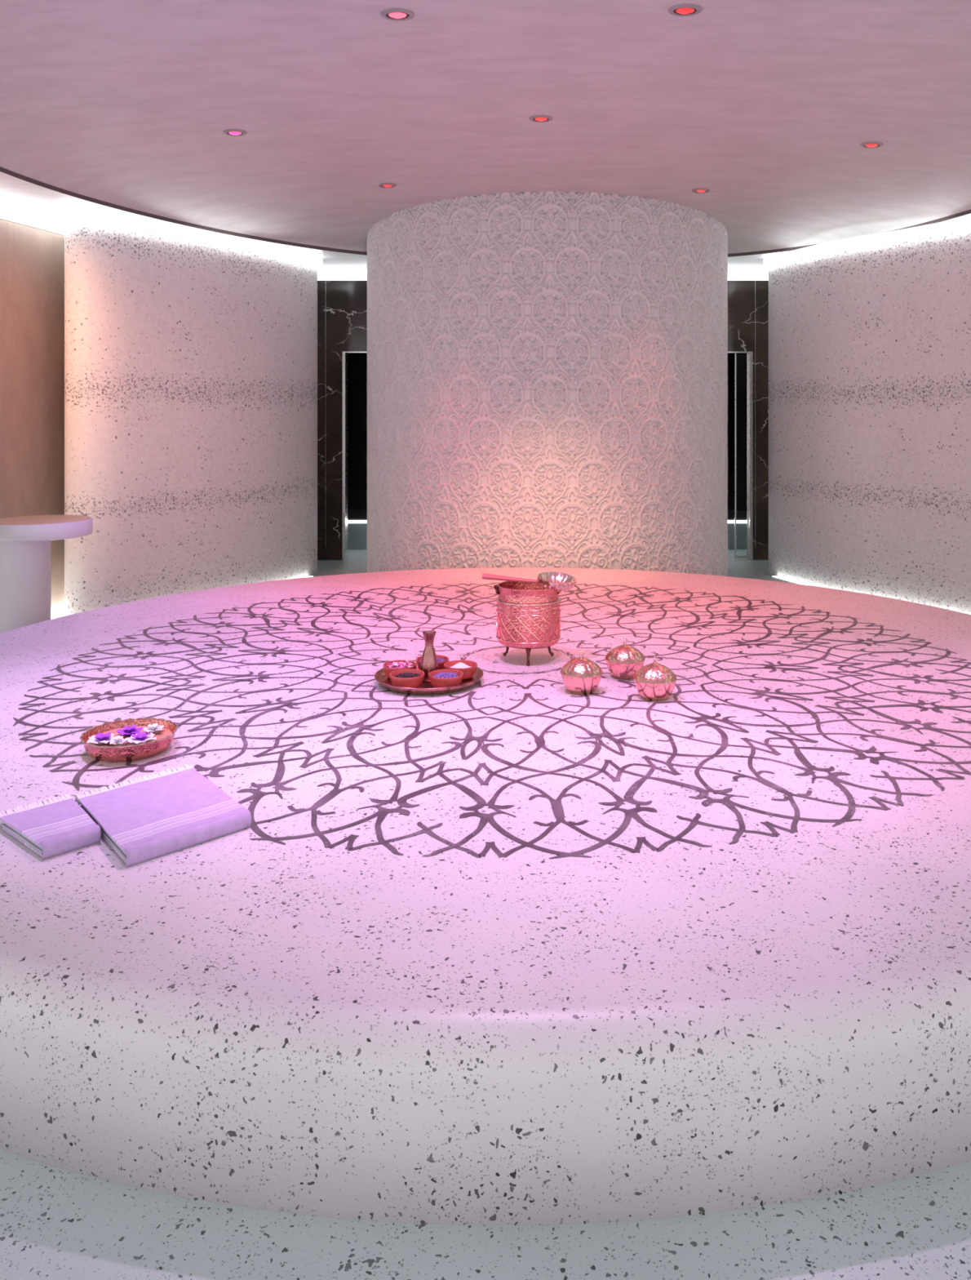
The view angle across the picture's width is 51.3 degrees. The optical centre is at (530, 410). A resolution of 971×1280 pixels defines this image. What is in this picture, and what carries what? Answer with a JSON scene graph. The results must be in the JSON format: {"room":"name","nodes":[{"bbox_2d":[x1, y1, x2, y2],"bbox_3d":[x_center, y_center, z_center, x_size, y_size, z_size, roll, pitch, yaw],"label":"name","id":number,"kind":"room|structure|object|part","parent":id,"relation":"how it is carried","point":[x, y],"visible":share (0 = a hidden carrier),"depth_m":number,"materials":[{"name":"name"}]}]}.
{"room":"spa","nodes":[
{"label":"spa","id":0,"kind":"room"},
{"bbox_2d":[0,204,74,611],"bbox_3d":[-4.228,0.055,7.260,1.384,3.002,5.421,0,0,0],"label":"wall","id":1,"kind":"structure","parent":0,"point":[32,260],"depth_m":7.45,"materials":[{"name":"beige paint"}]},
{"bbox_2d":[0,204,74,235],"bbox_3d":[-3.835,-1.399,7.242,0.451,0.094,5.442,0,0,5],"label":"light","id":2,"kind":"object","parent":1,"relation":"on","point":[6,212],"depth_m":7.35,"materials":[{"name":"white"}]},
{"bbox_2d":[57,211,322,616],"bbox_3d":[-2.826,0.055,8.567,0.820,3.002,2.689,0,0,27],"label":"wall","id":3,"kind":"structure","parent":0,"point":[191,367],"depth_m":8.01,"materials":[{"name":"stone"}]},
{"bbox_2d":[57,211,322,269],"bbox_3d":[-2.623,-1.399,8.441,0.516,0.094,2.689,0,0,37],"label":"light","id":4,"kind":"object","parent":3,"relation":"on","point":[77,219],"depth_m":7.93,"materials":[{"name":"white"}]},
{"bbox_2d":[0,0,970,257],"bbox_3d":[0.073,-1.587,6.513,6.685,0.258,6.986,0,0,0],"label":"ceiling","id":5,"kind":"structure","parent":0,"point":[768,107],"depth_m":5.59,"materials":[{"name":"paint"}]},
{"bbox_2d":[222,128,247,136],"bbox_3d":[-1.778,-1.671,6.072,0.141,0.020,0.142,0,0,-13],"label":"recessed light","id":6,"kind":"object","parent":5,"relation":"in","point":[233,132],"visible":1,"depth_m":6.05,"materials":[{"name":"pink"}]},
{"bbox_2d":[377,182,397,188],"bbox_3d":[-1.069,-1.683,7.548,0.142,0.019,0.142,0,0,41],"label":"recessed light","id":7,"kind":"object","parent":5,"relation":"in","point":[387,185],"visible":1,"depth_m":7.53,"materials":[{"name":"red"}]},
{"bbox_2d":[380,8,414,21],"bbox_3d":[-0.553,-1.647,4.200,0.142,0.021,0.141,0,0,14],"label":"recessed light","id":8,"kind":"object","parent":5,"relation":"in","point":[392,14],"visible":1,"depth_m":4.18,"materials":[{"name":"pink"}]},
{"bbox_2d":[528,115,553,122],"bbox_3d":[0.062,-1.705,5.904,0.142,0.018,0.142,0,1,0],"label":"recessed light","id":9,"kind":"object","parent":5,"relation":"in","point":[536,118],"visible":1,"depth_m":5.88,"materials":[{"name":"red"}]},
{"bbox_2d":[667,3,702,16],"bbox_3d":[0.637,-1.647,4.152,0.142,0.021,0.141,0,0,-14],"label":"recessed light","id":10,"kind":"object","parent":5,"relation":"in","point":[686,9],"visible":1,"depth_m":4.13,"materials":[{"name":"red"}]},
{"bbox_2d":[692,187,710,193],"bbox_3d":[1.310,-1.685,7.740,0.142,0.019,0.142,0,0,-41],"label":"recessed light","id":11,"kind":"object","parent":5,"relation":"in","point":[700,190],"visible":1,"depth_m":7.72,"materials":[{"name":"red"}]},
{"bbox_2d":[860,141,884,148],"bbox_3d":[2.143,-1.665,6.330,0.141,0.020,0.142,0,0,13],"label":"recessed light","id":12,"kind":"object","parent":5,"relation":"in","point":[871,144],"visible":1,"depth_m":6.31,"materials":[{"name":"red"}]},
{"bbox_2d":[0,549,970,1279],"bbox_3d":[0.000,1.581,4.000,18.000,0.050,20.000,0,0,0],"label":"floor","id":13,"kind":"structure","parent":0,"point":[56,1224],"depth_m":1.89,"materials":[{"name":"grey stone"}]},
{"bbox_2d":[0,515,93,633],"bbox_3d":[-3.131,1.125,6.420,0.634,0.861,0.612,0,0,0],"label":"basin","id":14,"kind":"object","parent":13,"relation":"on","point":[25,541],"visible":0.79,"depth_m":6.27,"materials":[{"name":"white stone"}]},
{"bbox_2d":[51,607,64,617],"bbox_3d":[-3.799,1.541,6.799,0.071,0.030,2.632,0,0,11],"label":"floor light","id":15,"kind":"object","parent":13,"relation":"on","point":[61,611],"visible":0.17,"depth_m":7.67,"materials":[{"name":"white"}]},
{"bbox_2d":[0,567,970,1225],"bbox_3d":[-0.058,1.377,4.865,5.878,0.358,5.878,0,0,0],"label":"platform","id":16,"kind":"object","parent":13,"relation":"on","point":[514,946],"visible":0.89,"depth_m":2.42,"materials":[{"name":"white stone"}]},
{"bbox_2d":[0,793,101,859],"bbox_3d":[-1.367,1.178,2.871,0.357,0.050,0.208,0,0,45],"label":"folded towel","id":17,"kind":"object","parent":16,"relation":"on","point":[60,825],"visible":1,"depth_m":2.82,"materials":[{"name":"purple fabric"}]},
{"bbox_2d":[80,717,177,762],"bbox_3d":[-1.414,1.166,3.558,0.320,0.069,0.320,0,0,0],"label":"copper bowl","id":18,"kind":"object","parent":16,"relation":"on","point":[144,750],"visible":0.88,"depth_m":3.47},
{"bbox_2d":[85,725,172,746],"bbox_3d":[-1.414,1.159,3.558,0.285,0.002,0.285,0,0,0],"label":"water","id":19,"kind":"object","parent":18,"relation":"in","point":[165,732],"visible":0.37,"depth_m":3.60,"materials":[{"name":"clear liquid"}]},
{"bbox_2d":[87,732,120,744],"bbox_3d":[-1.486,1.147,3.514,0.104,0.035,0.110,0,0,-17],"label":"bloom","id":20,"kind":"object","parent":19,"relation":"on","point":[100,738],"visible":0.98,"depth_m":3.51,"materials":[{"name":"white plant"}]},
{"bbox_2d":[109,736,128,746],"bbox_3d":[-1.424,1.145,3.485,0.064,0.030,0.061,0,0,-7],"label":"bloom","id":21,"kind":"object","parent":19,"relation":"on","point":[116,741],"visible":0.99,"depth_m":3.48,"materials":[{"name":"white plant"}]},
{"bbox_2d":[116,724,142,736],"bbox_3d":[-1.430,1.146,3.600,0.091,0.033,0.087,0,0,-25],"label":"bloom","id":22,"kind":"object","parent":19,"relation":"on","point":[127,731],"visible":0.97,"depth_m":3.60,"materials":[{"name":"purple plant"}]},
{"bbox_2d":[124,731,156,743],"bbox_3d":[-1.357,1.147,3.521,0.110,0.035,0.104,0,0,27],"label":"bloom","id":23,"kind":"object","parent":19,"relation":"on","point":[140,737],"visible":0.99,"depth_m":3.51,"materials":[{"name":"white plant"}]},
{"bbox_2d":[142,723,164,733],"bbox_3d":[-1.352,1.145,3.625,0.078,0.032,0.074,0,0,44],"label":"bloom","id":24,"kind":"object","parent":19,"relation":"on","point":[153,728],"visible":0.99,"depth_m":3.62,"materials":[{"name":"white plant"}]},
{"bbox_2d":[71,764,251,866],"bbox_3d":[-1.097,1.177,2.981,0.538,0.052,0.426,0,0,45],"label":"folded towel","id":25,"kind":"object","parent":16,"relation":"on","point":[148,816],"visible":0.99,"depth_m":2.90,"materials":[{"name":"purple fabric"}]},
{"bbox_2d":[374,661,484,694],"bbox_3d":[-0.446,1.181,4.452,0.479,0.039,0.479,0,0,0],"label":"round tray","id":26,"kind":"object","parent":16,"relation":"on","point":[426,687],"visible":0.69,"depth_m":4.29,"materials":[{"name":"orange metal"}]},
{"bbox_2d":[382,660,417,679],"bbox_3d":[-0.581,1.161,4.496,0.150,0.060,0.150,0,0,0],"label":"bowl","id":27,"kind":"object","parent":26,"relation":"on","point":[387,670],"visible":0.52,"depth_m":4.46,"materials":[{"name":"red ceramic"}]},
{"bbox_2d":[389,660,413,668],"bbox_3d":[-0.580,1.142,4.496,0.124,0.033,0.121,0,0,0],"label":"white petals","id":28,"kind":"object","parent":27,"relation":"in","point":[395,663],"visible":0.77,"depth_m":4.49,"materials":[{"name":"white plant"}]},
{"bbox_2d":[386,662,411,668],"bbox_3d":[-0.584,1.145,4.496,0.126,0.035,0.122,0,0,0],"label":"pink petals","id":29,"kind":"object","parent":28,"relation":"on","point":[407,664],"visible":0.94,"depth_m":4.49,"materials":[{"name":"pink plant"}]},
{"bbox_2d":[389,669,424,688],"bbox_3d":[-0.530,1.161,4.337,0.150,0.060,0.150,0,0,0],"label":"bowl","id":30,"kind":"object","parent":26,"relation":"on","point":[411,682],"visible":0.87,"depth_m":4.29,"materials":[{"name":"red ceramic"}]},
{"bbox_2d":[395,672,420,677],"bbox_3d":[-0.530,1.148,4.337,0.120,0.029,0.120,0,0,38],"label":"seeds","id":31,"kind":"object","parent":30,"relation":"in","point":[404,674],"visible":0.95,"depth_m":4.33,"materials":[{"name":"black food"}]},
{"bbox_2d":[420,630,438,681],"bbox_3d":[-0.446,1.084,4.452,0.078,0.212,0.078,0,0,0],"label":"carafe","id":32,"kind":"object","parent":26,"relation":"on","point":[429,664],"visible":0.87,"depth_m":4.43,"materials":[{"name":"orange metal"}]},
{"bbox_2d":[416,654,448,670],"bbox_3d":[-0.446,1.161,4.594,0.150,0.060,0.150,0,0,0],"label":"bowl","id":33,"kind":"object","parent":26,"relation":"on","point":[441,664],"visible":0.35,"depth_m":4.56,"materials":[{"name":"red ceramic"}]},
{"bbox_2d":[419,657,444,662],"bbox_3d":[-0.446,1.148,4.594,0.121,0.030,0.121,0,0,0],"label":"buds","id":34,"kind":"object","parent":33,"relation":"in","point":[438,660],"visible":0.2,"depth_m":4.60,"materials":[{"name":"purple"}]},
{"bbox_2d":[428,669,463,688],"bbox_3d":[-0.363,1.161,4.337,0.150,0.060,0.150,0,0,0],"label":"bowl","id":35,"kind":"object","parent":26,"relation":"on","point":[437,682],"visible":0.84,"depth_m":4.29,"materials":[{"name":"red ceramic"}]},
{"bbox_2d":[432,672,458,677],"bbox_3d":[-0.363,1.148,4.337,0.121,0.029,0.121,0,0,0],"label":"buds","id":36,"kind":"object","parent":35,"relation":"in","point":[441,674],"visible":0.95,"depth_m":4.33,"materials":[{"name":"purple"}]},
{"bbox_2d":[444,660,477,679],"bbox_3d":[-0.311,1.161,4.496,0.150,0.060,0.150,0,0,0],"label":"bowl","id":37,"kind":"object","parent":26,"relation":"on","point":[468,673],"visible":0.66,"depth_m":4.46,"materials":[{"name":"red ceramic"}]},
{"bbox_2d":[449,662,470,668],"bbox_3d":[-0.311,1.144,4.496,0.120,0.041,0.119,0,0,0],"label":"salt","id":38,"kind":"object","parent":37,"relation":"in","point":[460,665],"visible":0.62,"depth_m":4.48,"materials":[{"name":"white food"}]},
{"bbox_2d":[493,579,561,666],"bbox_3d":[-0.010,1.020,4.872,0.314,0.362,0.314,0,0,33],"label":"copper pot","id":39,"kind":"object","parent":16,"relation":"on","point":[528,614],"visible":0.94,"depth_m":4.75,"materials":[{"name":"brown metal"}]},
{"bbox_3d":[-0.163,0.863,4.852,0.027,0.048,0.048,0,0,0],"label":"ring handle","id":40,"kind":"part","parent":39,"relation":"part of","materials":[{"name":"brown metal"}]},
{"bbox_3d":[-0.010,1.020,4.872,0.306,0.206,0.306,0,0,0],"label":"pot","id":41,"kind":"part","parent":39,"relation":"part of","materials":[{"name":"orange metal"}]},
{"bbox_2d":[482,571,576,591],"bbox_3d":[-0.006,0.826,4.856,0.454,0.087,0.188,0,0,0],"label":"ladle","id":42,"kind":"object","parent":39,"relation":"on","point":[559,581],"visible":0.98,"depth_m":4.84,"materials":[{"name":"red metal"}]},
{"bbox_3d":[-0.091,0.809,4.858,0.284,0.053,0.050,0,0,-7],"label":"handle","id":43,"kind":"part","parent":42,"relation":"part of","materials":[{"name":"red wood"}]},
{"bbox_2d":[537,571,576,591],"bbox_3d":[0.126,0.834,4.858,0.190,0.061,0.190,6,8,0],"label":"ladle bowl","id":44,"kind":"object","parent":42,"relation":"on","point":[561,582],"depth_m":4.87,"materials":[{"name":"silver metal"}]},
{"bbox_2d":[560,650,603,694],"bbox_3d":[0.218,1.113,4.310,0.182,0.174,0.182,0,0,-6],"label":"lidded bowl","id":45,"kind":"object","parent":16,"relation":"on","point":[581,675],"visible":1,"depth_m":4.25,"materials":[{"name":"orange metal"}]},
{"bbox_3d":[0.218,1.087,4.310,0.182,0.068,0.182,0,0,-6],"label":"lid","id":46,"kind":"part","parent":45,"relation":"part of","materials":[{"name":"orange metal"}]},
{"bbox_2d":[604,637,645,679],"bbox_3d":[0.427,1.113,4.548,0.182,0.174,0.182,0,0,-29],"label":"lidded bowl","id":47,"kind":"object","parent":16,"relation":"on","point":[623,661],"visible":0.99,"depth_m":4.49,"materials":[{"name":"orange metal"}]},
{"bbox_3d":[0.427,1.087,4.548,0.182,0.068,0.182,0,0,-29],"label":"lid","id":48,"kind":"part","parent":47,"relation":"part of","materials":[{"name":"orange metal"}]},
{"bbox_2d":[633,656,677,701],"bbox_3d":[0.521,1.113,4.214,0.182,0.174,0.182,0,0,38],"label":"lidded bowl","id":49,"kind":"object","parent":16,"relation":"on","point":[655,682],"visible":1,"depth_m":4.16,"materials":[{"name":"orange metal"}]},
{"bbox_3d":[0.521,1.087,4.214,0.182,0.068,0.182,0,0,38],"label":"lid","id":50,"kind":"part","parent":49,"relation":"part of","materials":[{"name":"orange metal"}]},
{"bbox_2d":[347,511,734,549],"bbox_3d":[0.178,1.384,11.715,6.066,0.344,0.870,0,0,0],"label":"bench","id":51,"kind":"object","parent":13,"relation":"on","point":[357,520],"visible":0.02,"depth_m":11.30,"materials":[{"name":"white stone"}]},
{"bbox_3d":[0.178,1.220,11.715,6.066,0.018,0.870,0,0,0],"label":"seat","id":52,"kind":"part","parent":51,"relation":"part of","materials":[{"name":"white stone"}]},
{"bbox_2d":[347,520,734,523],"bbox_3d":[0.178,1.246,11.674,6.066,0.032,0.752,0,0,0],"label":"light","id":53,"kind":"object","parent":51,"relation":"on","point":[348,521],"depth_m":11.30,"materials":[{"name":"white"}]},
{"bbox_2d":[367,191,728,576],"bbox_3d":[0.155,-0.075,9.504,3.349,3.261,3.348,0,0,0],"label":"carved column","id":54,"kind":"structure","parent":13,"relation":"on","point":[548,371],"depth_m":8.00,"materials":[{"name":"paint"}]},
{"bbox_2d":[773,576,808,585],"bbox_3d":[3.251,1.554,7.297,0.351,0.004,4.717,0,0,-21],"label":"floor light","id":55,"kind":"object","parent":13,"relation":"on","point":[773,576],"visible":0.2,"depth_m":9.19,"materials":[{"name":"white"}]},
{"bbox_2d":[0,171,970,271],"bbox_3d":[0.176,-1.458,6.644,18.000,0.001,18.000,0,0,0],"label":"ceiling","id":56,"kind":"structure","parent":0,"point":[16,193],"depth_m":7.50,"materials":[{"name":"white paint"}]},
{"bbox_2d":[347,353,734,511],"bbox_3d":[0.178,0.322,11.435,6.266,2.468,1.630,0,0,0],"label":"wall","id":57,"kind":"structure","parent":0,"point":[357,362],"depth_m":12.20,"materials":[{"name":"black tile"}]},
{"bbox_2d":[317,271,768,559],"bbox_3d":[0.000,0.054,10.554,8.640,3.004,0.132,0,0,0],"label":"wall","id":58,"kind":"structure","parent":0,"point":[342,296],"depth_m":10.50,"materials":[{"name":"stone"}]},
{"bbox_3d":[-3.077,1.491,10.494,2.245,0.130,0.012,0,0,0],"label":"skirting","id":59,"kind":"part","parent":58,"relation":"part of","materials":[{"name":"stone"}]},
{"bbox_2d":[317,271,768,280],"bbox_3d":[0.000,-1.400,10.540,8.640,0.096,0.040,0,0,0],"label":"light","id":60,"kind":"object","parent":58,"relation":"on","point":[322,276],"depth_m":10.52,"materials":[{"name":"white"}]},
{"bbox_2d":[342,351,753,559],"bbox_3d":[0.178,0.472,10.555,4.266,2.168,0.150,0,0,0],"label":"door","id":61,"kind":"structure","parent":58,"relation":"in","point":[344,353],"depth_m":10.56,"materials":[{"name":"silver metal"}]},
{"bbox_3d":[3.256,1.491,10.494,1.889,0.130,0.012,0,0,0],"label":"skirting","id":62,"kind":"part","parent":58,"relation":"part of","materials":[{"name":"stone"}]},
{"bbox_2d":[764,216,970,614],"bbox_3d":[3.744,0.055,6.847,1.326,3.002,6.299,0,0,-17],"label":"wall","id":63,"kind":"structure","parent":0,"point":[870,348],"depth_m":8.32,"materials":[{"name":"stone"}]},
{"bbox_2d":[764,216,970,269],"bbox_3d":[3.337,-1.399,6.814,0.519,0.094,6.077,0,0,-17],"label":"light","id":64,"kind":"object","parent":63,"relation":"on","point":[961,224],"depth_m":8.31,"materials":[{"name":"white"}]}
]}

